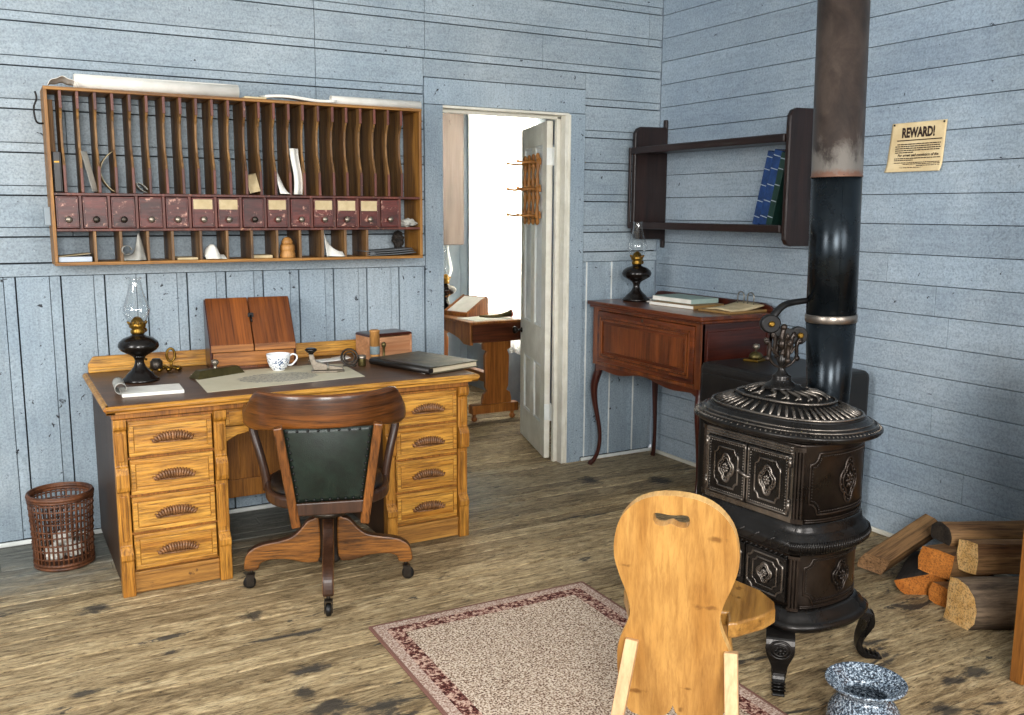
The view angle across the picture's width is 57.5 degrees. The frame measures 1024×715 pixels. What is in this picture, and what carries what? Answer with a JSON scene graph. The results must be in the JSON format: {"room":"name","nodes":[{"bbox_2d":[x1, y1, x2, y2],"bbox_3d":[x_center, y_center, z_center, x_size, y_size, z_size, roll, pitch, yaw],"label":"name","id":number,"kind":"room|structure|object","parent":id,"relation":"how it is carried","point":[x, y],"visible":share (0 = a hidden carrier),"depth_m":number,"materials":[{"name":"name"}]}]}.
{"room":"old-fashioned office","nodes":[
{"label":"old-fashioned office","id":0,"kind":"room"},
{"bbox_2d":[0,0,662,542],"bbox_3d":[-1.678,-0.693,4.416,5.848,3.020,0.124,-5,10,-29],"label":"wall","id":1,"kind":"structure","parent":0,"point":[54,319],"depth_m":4.50,"materials":[{"name":"blue paint"}]},
{"bbox_2d":[33,85,422,265],"bbox_3d":[-1.265,-0.832,4.410,1.749,0.747,0.238,-5,10,-29],"label":"letter sorter","id":2,"kind":"object","parent":1,"relation":"attached to","point":[359,145],"visible":0.99,"depth_m":4.40,"materials":[{"name":"brown wood"}]},
{"bbox_2d":[47,99,55,151],"bbox_3d":[-2.009,-0.923,4.082,0.020,0.400,0.005,-5,10,-29],"label":"ruler","id":3,"kind":"object","parent":2,"relation":"in","point":[49,101],"visible":0.46,"depth_m":4.07,"materials":[{"name":"brown wood"}]},
{"bbox_2d":[51,152,62,192],"bbox_3d":[-1.962,-0.796,4.017,0.035,0.170,0.152,-5,10,-29],"label":"narrow ledger","id":4,"kind":"object","parent":2,"relation":"on","point":[55,156],"visible":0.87,"depth_m":3.95,"materials":[{"name":"grey paper"}]},
{"bbox_2d":[47,76,78,87],"bbox_3d":[-1.907,-1.167,3.955,0.120,0.045,0.100,-5,10,-29],"label":"parchment","id":5,"kind":"object","parent":2,"relation":"on","point":[61,79],"visible":0.89,"depth_m":3.96,"materials":[{"name":"white paper"}]},
{"bbox_2d":[58,252,91,261],"bbox_3d":[-1.923,-0.441,4.097,0.132,0.036,0.160,-5,10,-29],"label":"paper stack","id":6,"kind":"object","parent":2,"relation":"in","point":[76,257],"visible":0.85,"depth_m":4.04,"materials":[{"name":"white paper"}]},
{"bbox_2d":[81,151,97,191],"bbox_3d":[-1.825,-0.803,4.032,0.063,0.170,0.031,-5,10,-29],"label":"card","id":7,"kind":"object","parent":2,"relation":"on","point":[85,157],"visible":1,"depth_m":4.03,"materials":[{"name":"grey paper"}]},
{"bbox_2d":[100,151,114,191],"bbox_3d":[-1.776,-0.812,4.081,0.053,0.172,0.090,-5,10,-29],"label":"slip","id":8,"kind":"object","parent":2,"relation":"on","point":[102,180],"visible":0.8,"depth_m":4.07,"materials":[{"name":"beige paper"}]},
{"bbox_2d":[121,245,131,254],"bbox_3d":[-1.696,-0.473,4.105,0.040,0.040,0.060,-5,10,-29],"label":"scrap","id":9,"kind":"object","parent":2,"relation":"in","point":[124,245],"visible":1,"depth_m":4.09,"materials":[{"name":"grey paper"}]},
{"bbox_2d":[123,232,146,259],"bbox_3d":[-1.675,-0.494,4.137,0.092,0.123,0.074,-5,10,-29],"label":"receipt","id":10,"kind":"object","parent":2,"relation":"in","point":[139,252],"visible":0.98,"depth_m":4.14,"materials":[{"name":"grey paper"}]},
{"bbox_2d":[135,183,147,192],"bbox_3d":[-1.652,-0.755,4.154,0.045,0.042,0.100,-5,10,-29],"label":"paper curl","id":11,"kind":"object","parent":2,"relation":"on","point":[140,184],"visible":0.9,"depth_m":4.15,"materials":[{"name":"grey paper"}]},
{"bbox_2d":[73,74,238,97],"bbox_3d":[-1.567,-1.202,4.143,0.690,0.063,0.061,-5,10,-29],"label":"paper roll","id":12,"kind":"object","parent":2,"relation":"on","point":[83,80],"visible":0.99,"depth_m":4.11,"materials":[{"name":"white paper"}]},
{"bbox_2d":[175,256,197,259],"bbox_3d":[-1.518,-0.461,4.324,0.092,0.010,0.140,-5,11,-32],"label":"card","id":13,"kind":"object","parent":2,"relation":"on","point":[176,257],"visible":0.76,"depth_m":4.27,"materials":[{"name":"paper"}]},
{"bbox_2d":[204,244,226,258],"bbox_3d":[-1.370,-0.489,4.306,0.093,0.066,0.081,-5,10,-29],"label":"note","id":14,"kind":"object","parent":2,"relation":"in","point":[211,251],"visible":1,"depth_m":4.30,"materials":[{"name":"white paper"}]},
{"bbox_2d":[54,192,419,199],"bbox_3d":[-1.255,-0.767,4.443,1.682,0.012,0.208,-5,10,-29],"label":"shelf","id":15,"kind":"object","parent":2,"relation":"attached to","point":[113,195],"depth_m":4.36,"materials":[{"name":"brown wood"}]},
{"bbox_2d":[56,226,419,231],"bbox_3d":[-1.256,-0.617,4.467,1.682,0.012,0.208,-5,10,-29],"label":"shelf","id":16,"kind":"object","parent":2,"relation":"attached to","point":[58,228],"depth_m":4.35,"materials":[{"name":"brown wood"}]},
{"bbox_2d":[241,96,265,98],"bbox_3d":[-1.210,-1.204,4.346,0.100,0.008,0.120,-5,10,-29],"label":"card","id":17,"kind":"object","parent":2,"relation":"on","point":[244,96],"visible":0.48,"depth_m":4.30,"materials":[{"name":"beige paper"}]},
{"bbox_2d":[248,173,260,193],"bbox_3d":[-1.215,-0.816,4.369,0.050,0.098,0.100,-5,10,-29],"label":"note","id":18,"kind":"object","parent":2,"relation":"in","point":[253,184],"visible":0.94,"depth_m":4.37,"materials":[{"name":"beige paper"}]},
{"bbox_2d":[254,254,272,257],"bbox_3d":[-1.210,-0.488,4.495,0.090,0.014,0.120,-4,10,-26],"label":"card","id":19,"kind":"object","parent":2,"relation":"on","point":[255,255],"visible":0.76,"depth_m":4.45,"materials":[{"name":"beige paper"}]},
{"bbox_2d":[276,170,289,193],"bbox_3d":[-1.088,-0.840,4.415,0.048,0.130,0.078,-6,11,-37],"label":"leaf","id":20,"kind":"object","parent":2,"relation":"in","point":[282,189],"visible":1,"depth_m":4.40,"materials":[{"name":"white paper"}]},
{"bbox_2d":[279,237,295,257],"bbox_3d":[-1.083,-0.531,4.496,0.076,0.098,0.075,-5,10,-29],"label":"spool","id":21,"kind":"object","parent":2,"relation":"on","point":[287,248],"visible":1,"depth_m":4.47,"materials":[{"name":"brown wood"}]},
{"bbox_2d":[289,148,302,193],"bbox_3d":[-1.025,-0.887,4.450,0.054,0.215,0.045,-8,12,-44],"label":"folded paper","id":22,"kind":"object","parent":2,"relation":"in","point":[298,183],"visible":1,"depth_m":4.44,"materials":[{"name":"white paper"}]},
{"bbox_2d":[259,95,336,102],"bbox_3d":[-1.020,-1.234,4.455,0.341,0.032,0.121,-5,10,-29],"label":"sheet","id":23,"kind":"object","parent":2,"relation":"on","point":[290,97],"visible":0.92,"depth_m":4.42,"materials":[{"name":"white paper"}]},
{"bbox_2d":[324,234,344,255],"bbox_3d":[-0.870,-0.553,4.573,0.091,0.113,0.061,-5,10,-29],"label":"torn letter","id":24,"kind":"object","parent":2,"relation":"in","point":[330,250],"visible":1,"depth_m":4.57,"materials":[{"name":"white paper"}]},
{"bbox_2d":[329,95,421,108],"bbox_3d":[-0.673,-1.263,4.630,0.470,0.042,0.042,-5,10,-29],"label":"paper roll","id":25,"kind":"object","parent":2,"relation":"on","point":[340,99],"visible":0.88,"depth_m":4.61,"materials":[{"name":"white paper"}]},
{"bbox_2d":[356,247,415,255],"bbox_3d":[-0.645,-0.544,4.780,0.270,0.036,0.157,-5,10,-29],"label":"folders","id":26,"kind":"object","parent":2,"relation":"on","point":[397,250],"visible":0.94,"depth_m":4.75,"materials":[{"name":"paper"}]},
{"bbox_2d":[391,230,403,247],"bbox_3d":[-0.600,-0.614,4.903,0.068,0.110,0.066,-7,12,-40],"label":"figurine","id":27,"kind":"object","parent":26,"relation":"on","point":[397,240],"visible":0.87,"depth_m":4.88,"materials":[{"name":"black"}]},
{"bbox_2d":[401,218,417,226],"bbox_3d":[-0.533,-0.692,4.786,0.094,0.047,0.073,-5,10,-29],"label":"bundle","id":28,"kind":"object","parent":2,"relation":"on","point":[407,222],"visible":0.98,"depth_m":4.76,"materials":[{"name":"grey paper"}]},
{"bbox_2d":[0,447,650,547],"bbox_3d":[-1.653,0.798,4.593,5.848,0.020,0.015,-5,10,-29],"label":"baseboard","id":29,"kind":"structure","parent":1,"relation":"attached to","point":[96,531],"depth_m":4.77,"materials":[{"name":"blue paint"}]},
{"bbox_2d":[422,77,585,462],"bbox_3d":[-0.031,-0.421,5.341,1.019,2.212,0.036,-5,10,-29],"label":"trim","id":30,"kind":"structure","parent":1,"relation":"attached to","point":[437,92],"depth_m":5.16,"materials":[{"name":"blue paint"}]},
{"bbox_2d":[443,105,570,463],"bbox_3d":[-0.064,-0.359,5.382,0.850,2.076,0.130,-5,10,-29],"label":"trim","id":31,"kind":"structure","parent":1,"relation":"attached to","point":[562,157],"depth_m":5.52,"materials":[{"name":"beige paint"}]},
{"bbox_2d":[512,121,554,457],"bbox_3d":[0.122,-0.434,5.947,0.169,2.035,0.717,-1,9,-7],"label":"door","id":32,"kind":"structure","parent":1,"relation":"in","point":[536,240],"depth_m":5.85,"materials":[{"name":"beige paint"}]},
{"bbox_2d":[506,153,540,224],"bbox_3d":[0.061,-1.048,5.828,0.144,0.434,0.448,-2,9,-12],"label":"rack","id":33,"kind":"object","parent":32,"relation":"attached to","point":[530,184],"visible":1,"depth_m":5.78,"materials":[{"name":"brown wood"}]},
{"bbox_2d":[444,114,466,357],"bbox_3d":[-1.472,-1.175,7.487,2.446,3.020,0.060,-5,10,-29],"label":"wall","id":34,"kind":"structure","parent":0,"point":[458,253],"depth_m":8.09,"materials":[{"name":"grey paint"}]},
{"bbox_2d":[443,113,463,244],"bbox_3d":[-0.554,-1.556,7.782,0.250,1.220,0.216,-5,10,-29],"label":"curtain","id":35,"kind":"object","parent":34,"relation":"attached to","point":[453,124],"visible":0.48,"depth_m":7.71,"materials":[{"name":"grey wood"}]},
{"bbox_2d":[0,384,1023,714],"bbox_3d":[-0.986,1.020,3.331,5.958,0.020,8.417,-5,10,-29],"label":"floor","id":36,"kind":"structure","parent":0,"point":[71,643],"depth_m":3.50,"materials":[{"name":"brown wood"}]},
{"bbox_2d":[25,481,95,571],"bbox_3d":[-1.939,0.729,4.026,0.269,0.327,0.269,-2,9,-16],"label":"basket","id":37,"kind":"object","parent":36,"relation":"on","point":[67,563],"visible":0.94,"depth_m":3.95,"materials":[{"name":"brown wicker"}]},
{"bbox_2d":[43,542,65,559],"bbox_3d":[-1.960,0.830,3.999,0.089,0.079,0.089,-1,9,-10],"label":"crumpled paper","id":38,"kind":"object","parent":37,"relation":"in","point":[50,549],"visible":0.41,"depth_m":3.97,"materials":[{"name":"white paper"}]},
{"bbox_2d":[53,530,70,544],"bbox_3d":[-1.967,0.791,4.087,0.076,0.063,0.082,5,10,25],"label":"crumpled paper","id":39,"kind":"object","parent":37,"relation":"in","point":[69,534],"visible":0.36,"depth_m":4.06,"materials":[{"name":"white paper"}]},
{"bbox_2d":[64,540,84,555],"bbox_3d":[-1.904,0.826,4.056,0.088,0.072,0.091,1,9,3],"label":"crumpled paper","id":40,"kind":"object","parent":37,"relation":"in","point":[70,542],"visible":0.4,"depth_m":4.03,"materials":[{"name":"white paper"}]},
{"bbox_2d":[82,339,479,597],"bbox_3d":[-1.059,0.411,4.345,1.605,0.865,0.870,-5,10,-29],"label":"desk","id":41,"kind":"object","parent":36,"relation":"on","point":[169,466],"depth_m":3.87,"materials":[{"name":"brown wood"}]},
{"bbox_2d":[118,277,159,383],"bbox_3d":[-1.627,-0.122,4.055,0.170,0.452,0.170,1,9,3],"label":"oil lamp","id":42,"kind":"object","parent":41,"relation":"on","point":[138,345],"visible":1,"depth_m":4.03,"materials":[{"name":"black metal"}]},
{"bbox_2d":[112,377,183,397],"bbox_3d":[-1.491,0.114,3.823,0.261,0.058,0.160,-4,10,-26],"label":"pad","id":43,"kind":"object","parent":41,"relation":"on","point":[150,390],"visible":1,"depth_m":3.79,"materials":[{"name":"white paper"}]},
{"bbox_2d":[144,347,181,371],"bbox_3d":[-1.629,0.013,4.300,0.208,0.113,0.060,-5,10,-29],"label":"stand","id":44,"kind":"object","parent":41,"relation":"on","point":[155,363],"visible":0.74,"depth_m":4.30,"materials":[{"name":"gold metal"}]},
{"bbox_2d":[203,296,296,367],"bbox_3d":[-1.260,-0.124,4.492,0.400,0.322,0.186,-4,10,-25],"label":"box","id":45,"kind":"object","parent":41,"relation":"on","point":[240,331],"visible":0.92,"depth_m":4.45,"materials":[{"name":"brown wood"}]},
{"bbox_2d":[191,364,363,392],"bbox_3d":[-1.048,0.085,4.205,0.726,0.001,0.475,-5,10,-29],"label":"printed sheet","id":46,"kind":"object","parent":41,"relation":"on","point":[253,378],"visible":0.88,"depth_m":4.15,"materials":[{"name":"paper"}]},
{"bbox_2d":[189,359,243,379],"bbox_3d":[-1.332,0.043,4.214,0.074,0.074,0.247,7,11,36],"label":"blotter","id":47,"kind":"object","parent":46,"relation":"on","point":[216,371],"visible":1,"depth_m":4.19,"materials":[{"name":"green fabric"}]},
{"bbox_2d":[266,352,297,370],"bbox_3d":[-1.083,0.020,4.357,0.111,0.078,0.128,6,10,31],"label":"teacup","id":48,"kind":"object","parent":46,"relation":"on","point":[277,361],"visible":1,"depth_m":4.32,"materials":[{"name":"white ceramic"}]},
{"bbox_2d":[305,348,344,372],"bbox_3d":[-0.865,0.011,4.310,0.178,0.113,0.060,-2,9,-13],"label":"key","id":49,"kind":"object","parent":46,"relation":"on","point":[318,367],"visible":1,"depth_m":4.29,"materials":[{"name":"grey metal"}]},
{"bbox_2d":[308,355,349,361],"bbox_3d":[-0.920,0.005,4.683,0.220,0.015,0.130,-6,11,-35],"label":"note","id":50,"kind":"object","parent":41,"relation":"on","point":[337,358],"visible":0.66,"depth_m":4.66,"materials":[{"name":"white paper"}]},
{"bbox_2d":[358,354,365,365],"bbox_3d":[-0.724,0.013,4.497,0.040,0.055,0.040,-5,10,-29],"label":"canister","id":51,"kind":"object","parent":41,"relation":"on","point":[362,358],"visible":1,"depth_m":4.48,"materials":[{"name":"brown metal"}]},
{"bbox_2d":[369,329,385,357],"bbox_3d":[-0.666,-0.059,4.609,0.083,0.162,0.057,-5,10,-29],"label":"stamp","id":52,"kind":"object","parent":41,"relation":"on","point":[374,333],"visible":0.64,"depth_m":4.58,"materials":[{"name":"brown wood"}]},
{"bbox_2d":[355,329,411,359],"bbox_3d":[-0.658,-0.070,4.794,0.252,0.128,0.144,-6,11,-37],"label":"box","id":53,"kind":"object","parent":41,"relation":"on","point":[397,341],"visible":0.7,"depth_m":4.75,"materials":[{"name":"brown wood"}]},
{"bbox_2d":[369,351,477,374],"bbox_3d":[-0.428,0.022,4.502,0.430,0.032,0.322,8,12,42],"label":"ledger","id":54,"kind":"object","parent":41,"relation":"on","point":[417,361],"visible":1,"depth_m":4.43,"materials":[{"name":"black leather"}]},
{"bbox_2d":[242,386,413,615],"bbox_3d":[-0.748,0.510,3.783,0.687,0.846,0.687,-2,9,-13],"label":"swivel chair","id":55,"kind":"object","parent":36,"relation":"on","point":[328,446],"visible":1,"depth_m":3.52,"materials":[{"name":"brown wood"}]},
{"bbox_2d":[271,468,382,494],"bbox_3d":[-0.748,0.482,3.778,0.444,0.030,0.410,-2,9,-13],"label":"seat cushion","id":56,"kind":"object","parent":55,"relation":"on","point":[277,488],"depth_m":3.68,"materials":[{"name":"green leather"}]},
{"bbox_2d":[444,312,520,421],"bbox_3d":[-0.394,0.022,7.252,0.450,0.740,1.160,-5,10,-29],"label":"table","id":57,"kind":"object","parent":36,"relation":"on","point":[495,337],"visible":0.57,"depth_m":6.79,"materials":[{"name":"brown wood"}]},
{"bbox_2d":[444,248,455,308],"bbox_3d":[-0.526,-0.631,7.404,0.170,0.502,0.170,7,11,36],"label":"oil lamp","id":58,"kind":"object","parent":57,"relation":"on","point":[449,289],"visible":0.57,"depth_m":7.38,"materials":[{"name":"glass"}]},
{"bbox_2d":[444,294,487,316],"bbox_3d":[-0.349,-0.394,7.053,0.250,0.142,0.245,8,12,40],"label":"slope","id":59,"kind":"object","parent":57,"relation":"on","point":[465,305],"visible":0.86,"depth_m":7.02,"materials":[{"name":"brown wood"}]},
{"bbox_2d":[458,316,508,320],"bbox_3d":[-0.211,-0.287,6.825,0.300,0.003,0.240,-7,11,-37],"label":"papers","id":60,"kind":"object","parent":57,"relation":"on","point":[475,318],"visible":0.79,"depth_m":6.79,"materials":[{"name":"beige paper"}]},
{"bbox_2d":[479,309,512,317],"bbox_3d":[-0.117,-0.324,6.859,0.246,0.060,0.064,-2,9,-17],"label":"ear horn","id":61,"kind":"object","parent":60,"relation":"on","point":[509,313],"visible":1,"depth_m":6.84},
{"bbox_2d":[369,581,787,714],"bbox_3d":[0.329,1.093,2.818,0.930,0.008,1.900,-4,10,-28],"label":"rug","id":62,"kind":"object","parent":36,"relation":"on","point":[550,651],"visible":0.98,"depth_m":3.22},
{"bbox_2d":[611,490,774,714],"bbox_3d":[0.502,0.727,2.581,0.431,0.822,0.526,3,9,16],"label":"chair","id":63,"kind":"object","parent":62,"relation":"on","point":[684,601],"visible":1,"depth_m":2.45,"materials":[{"name":"brown wood"}]},
{"bbox_2d":[587,291,773,493],"bbox_3d":[0.918,0.185,5.298,0.513,1.046,1.025,-5,10,-29],"label":"desk","id":64,"kind":"object","parent":36,"relation":"on","point":[666,346],"visible":0.63,"depth_m":4.98,"materials":[{"name":"brown wood"}]},
{"bbox_2d":[622,222,651,301],"bbox_3d":[0.734,-0.566,5.483,0.173,0.461,0.173,6,11,32],"label":"oil lamp","id":65,"kind":"object","parent":64,"relation":"on","point":[636,273],"visible":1,"depth_m":5.46,"materials":[{"name":"black ceramic"}]},
{"bbox_2d":[649,300,723,309],"bbox_3d":[0.974,-0.299,5.226,0.235,0.020,0.350,-6,11,-34],"label":"book","id":66,"kind":"object","parent":64,"relation":"on","point":[655,302],"visible":0.69,"depth_m":5.12,"materials":[{"name":"white paper"}]},
{"bbox_2d":[653,294,717,303],"bbox_3d":[0.979,-0.333,5.287,0.200,0.026,0.330,-5,10,-31],"label":"book","id":67,"kind":"object","parent":66,"relation":"on","point":[678,298],"visible":1,"depth_m":5.22,"materials":[{"name":"white paper"}]},
{"bbox_2d":[698,291,766,314],"bbox_3d":[1.177,-0.296,4.958,0.285,0.100,0.230,-6,11,-33],"label":"file","id":68,"kind":"object","parent":64,"relation":"on","point":[739,307],"visible":1,"depth_m":4.93,"materials":[{"name":"beige paper"}]},
{"bbox_2d":[697,355,868,503],"bbox_3d":[1.299,0.428,4.579,0.577,0.785,0.608,-5,10,-29],"label":"black safe","id":69,"kind":"object","parent":36,"relation":"on","point":[717,376],"visible":0.11,"depth_m":4.47,"materials":[{"name":"metal"}]},
{"bbox_2d":[743,343,765,362],"bbox_3d":[1.218,-0.027,4.660,0.080,0.086,0.110,9,12,43],"label":"bell","id":70,"kind":"object","parent":69,"relation":"on","point":[755,356],"visible":0.95,"depth_m":4.64,"materials":[{"name":"gold metal"}]},
{"bbox_2d":[694,298,883,696],"bbox_3d":[0.917,0.414,3.212,0.534,1.233,0.660,-6,11,-34],"label":"wood stove","id":71,"kind":"object","parent":36,"relation":"on","point":[783,458],"visible":0.84,"depth_m":3.04,"materials":[{"name":"black metal"}]},
{"bbox_2d":[805,0,870,403],"bbox_3d":[1.083,-0.903,3.076,0.172,2.143,0.172,-6,10,-29],"label":"stovepipe","id":72,"kind":"object","parent":71,"relation":"on","point":[843,26],"visible":0.91,"depth_m":3.07,"materials":[{"name":"metal"}]},
{"bbox_2d":[824,661,907,714],"bbox_3d":[1.029,1.025,2.729,0.228,0.177,0.228,-4,10,-25],"label":"spittoon","id":73,"kind":"object","parent":36,"relation":"on","point":[862,688],"visible":1,"depth_m":2.74,"materials":[{"name":"grey metal"}]},
{"bbox_2d":[857,514,937,574],"bbox_3d":[1.679,0.805,4.027,0.418,0.209,0.112,-5,10,-29],"label":"log","id":74,"kind":"object","parent":36,"relation":"on","point":[915,535],"visible":0.93,"depth_m":3.98,"materials":[{"name":"brown wood"}]},
{"bbox_2d":[894,551,947,595],"bbox_3d":[1.723,0.895,3.878,0.184,0.119,0.396,6,11,32],"label":"log","id":75,"kind":"object","parent":36,"relation":"on","point":[910,579],"visible":0.51,"depth_m":3.76,"materials":[{"name":"brown wood"}]},
{"bbox_2d":[918,544,998,579],"bbox_3d":[1.819,0.813,3.753,0.338,0.114,0.121,-2,9,-13],"label":"log","id":76,"kind":"object","parent":75,"relation":"on","point":[939,560],"visible":0.4,"depth_m":3.71,"materials":[{"name":"brown wood"}]},
{"bbox_2d":[931,520,1023,545],"bbox_3d":[1.994,0.708,3.795,0.538,0.085,0.110,0,9,-2],"label":"log","id":77,"kind":"object","parent":76,"relation":"on","point":[948,533],"visible":0.85,"depth_m":3.75,"materials":[{"name":"brown wood"}]},
{"bbox_2d":[928,581,948,607],"bbox_3d":[1.784,0.929,3.671,0.260,0.086,0.084,0,9,-4],"label":"log","id":78,"kind":"object","parent":36,"relation":"on","point":[938,591],"visible":0.16,"depth_m":3.66,"materials":[{"name":"brown wood"}]},
{"bbox_2d":[944,576,1018,630],"bbox_3d":[1.833,0.912,3.471,0.378,0.180,0.150,0,9,-2],"label":"log","id":79,"kind":"object","parent":36,"relation":"on","point":[976,602],"visible":0.9,"depth_m":3.42,"materials":[{"name":"brown wood"}]},
{"bbox_2d":[957,538,1022,574],"bbox_3d":[1.942,0.773,3.636,0.384,0.132,0.083,0,9,-2],"label":"log","id":80,"kind":"object","parent":79,"relation":"on","point":[974,556],"visible":0.92,"depth_m":3.60,"materials":[{"name":"brown wood"}]},
{"bbox_2d":[1010,531,1023,684],"bbox_3d":[2.128,0.553,2.877,0.783,1.075,0.720,-5,10,-29],"label":"base cabinet","id":81,"kind":"object","parent":36,"relation":"on","point":[1017,661],"visible":1,"depth_m":3.03,"materials":[{"name":"brown wood"}]},
{"bbox_2d":[466,0,1023,575],"bbox_3d":[1.628,-0.712,4.643,0.140,3.020,8.400,-5,10,-29],"label":"wall","id":82,"kind":"structure","parent":0,"point":[939,336],"depth_m":4.27,"materials":[{"name":"blue paint"}]},
{"bbox_2d":[488,298,516,317],"bbox_3d":[0.018,-1.155,7.478,0.040,1.900,0.940,-5,10,-29],"label":"window","id":83,"kind":"structure","parent":82,"relation":"in","point":[512,307],"depth_m":7.59,"materials":[{"name":"white paint"}]},
{"bbox_2d":[627,108,812,247],"bbox_3d":[1.119,-0.962,5.107,0.258,0.765,1.275,-5,10,-29],"label":"wall shelf","id":84,"kind":"object","parent":82,"relation":"attached to","point":[650,149],"visible":0.83,"depth_m":4.98,"materials":[{"name":"brown wood"}]},
{"bbox_2d":[752,150,774,223],"bbox_3d":[1.333,-0.854,4.724,0.174,0.370,0.130,-5,10,-29],"label":"book","id":85,"kind":"object","parent":84,"relation":"on","point":[770,154],"visible":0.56,"depth_m":4.68,"materials":[{"name":"blue fabric"}]},
{"bbox_2d":[759,149,784,224],"bbox_3d":[1.357,-0.850,4.681,0.174,0.375,0.138,-5,10,-29],"label":"book","id":86,"kind":"object","parent":84,"relation":"on","point":[777,154],"visible":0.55,"depth_m":4.64,"materials":[{"name":"blue fabric"}]},
{"bbox_2d":[766,152,784,224],"bbox_3d":[1.379,-0.836,4.645,0.174,0.358,0.123,-5,10,-29],"label":"book","id":87,"kind":"object","parent":84,"relation":"on","point":[774,217],"visible":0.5,"depth_m":4.62,"materials":[{"name":"green fabric"}]},
{"bbox_2d":[650,448,1009,575],"bbox_3d":[2.251,0.971,3.610,0.017,0.022,5.547,-5,10,-29],"label":"baseboard","id":88,"kind":"structure","parent":82,"relation":"attached to","point":[874,529],"depth_m":5.64,"materials":[{"name":"beige paint"}]},
{"bbox_2d":[884,119,947,172],"bbox_3d":[1.790,-0.937,4.149,0.015,0.216,0.302,-5,10,-29],"label":"poster","id":89,"kind":"object","parent":82,"relation":"attached to","point":[914,146],"visible":1,"depth_m":4.14,"materials":[{"name":"paper"}]},
{"bbox_3d":[-0.097,-2.191,7.235,0.036,0.036,1.156,-5,10,-29],"label":"curtain rod","id":90,"kind":"object","parent":82,"relation":"attached to","visible":0},
{"bbox_2d":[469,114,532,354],"bbox_3d":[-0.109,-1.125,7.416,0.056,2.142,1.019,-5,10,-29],"label":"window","id":91,"kind":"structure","parent":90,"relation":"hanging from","point":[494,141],"depth_m":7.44,"materials":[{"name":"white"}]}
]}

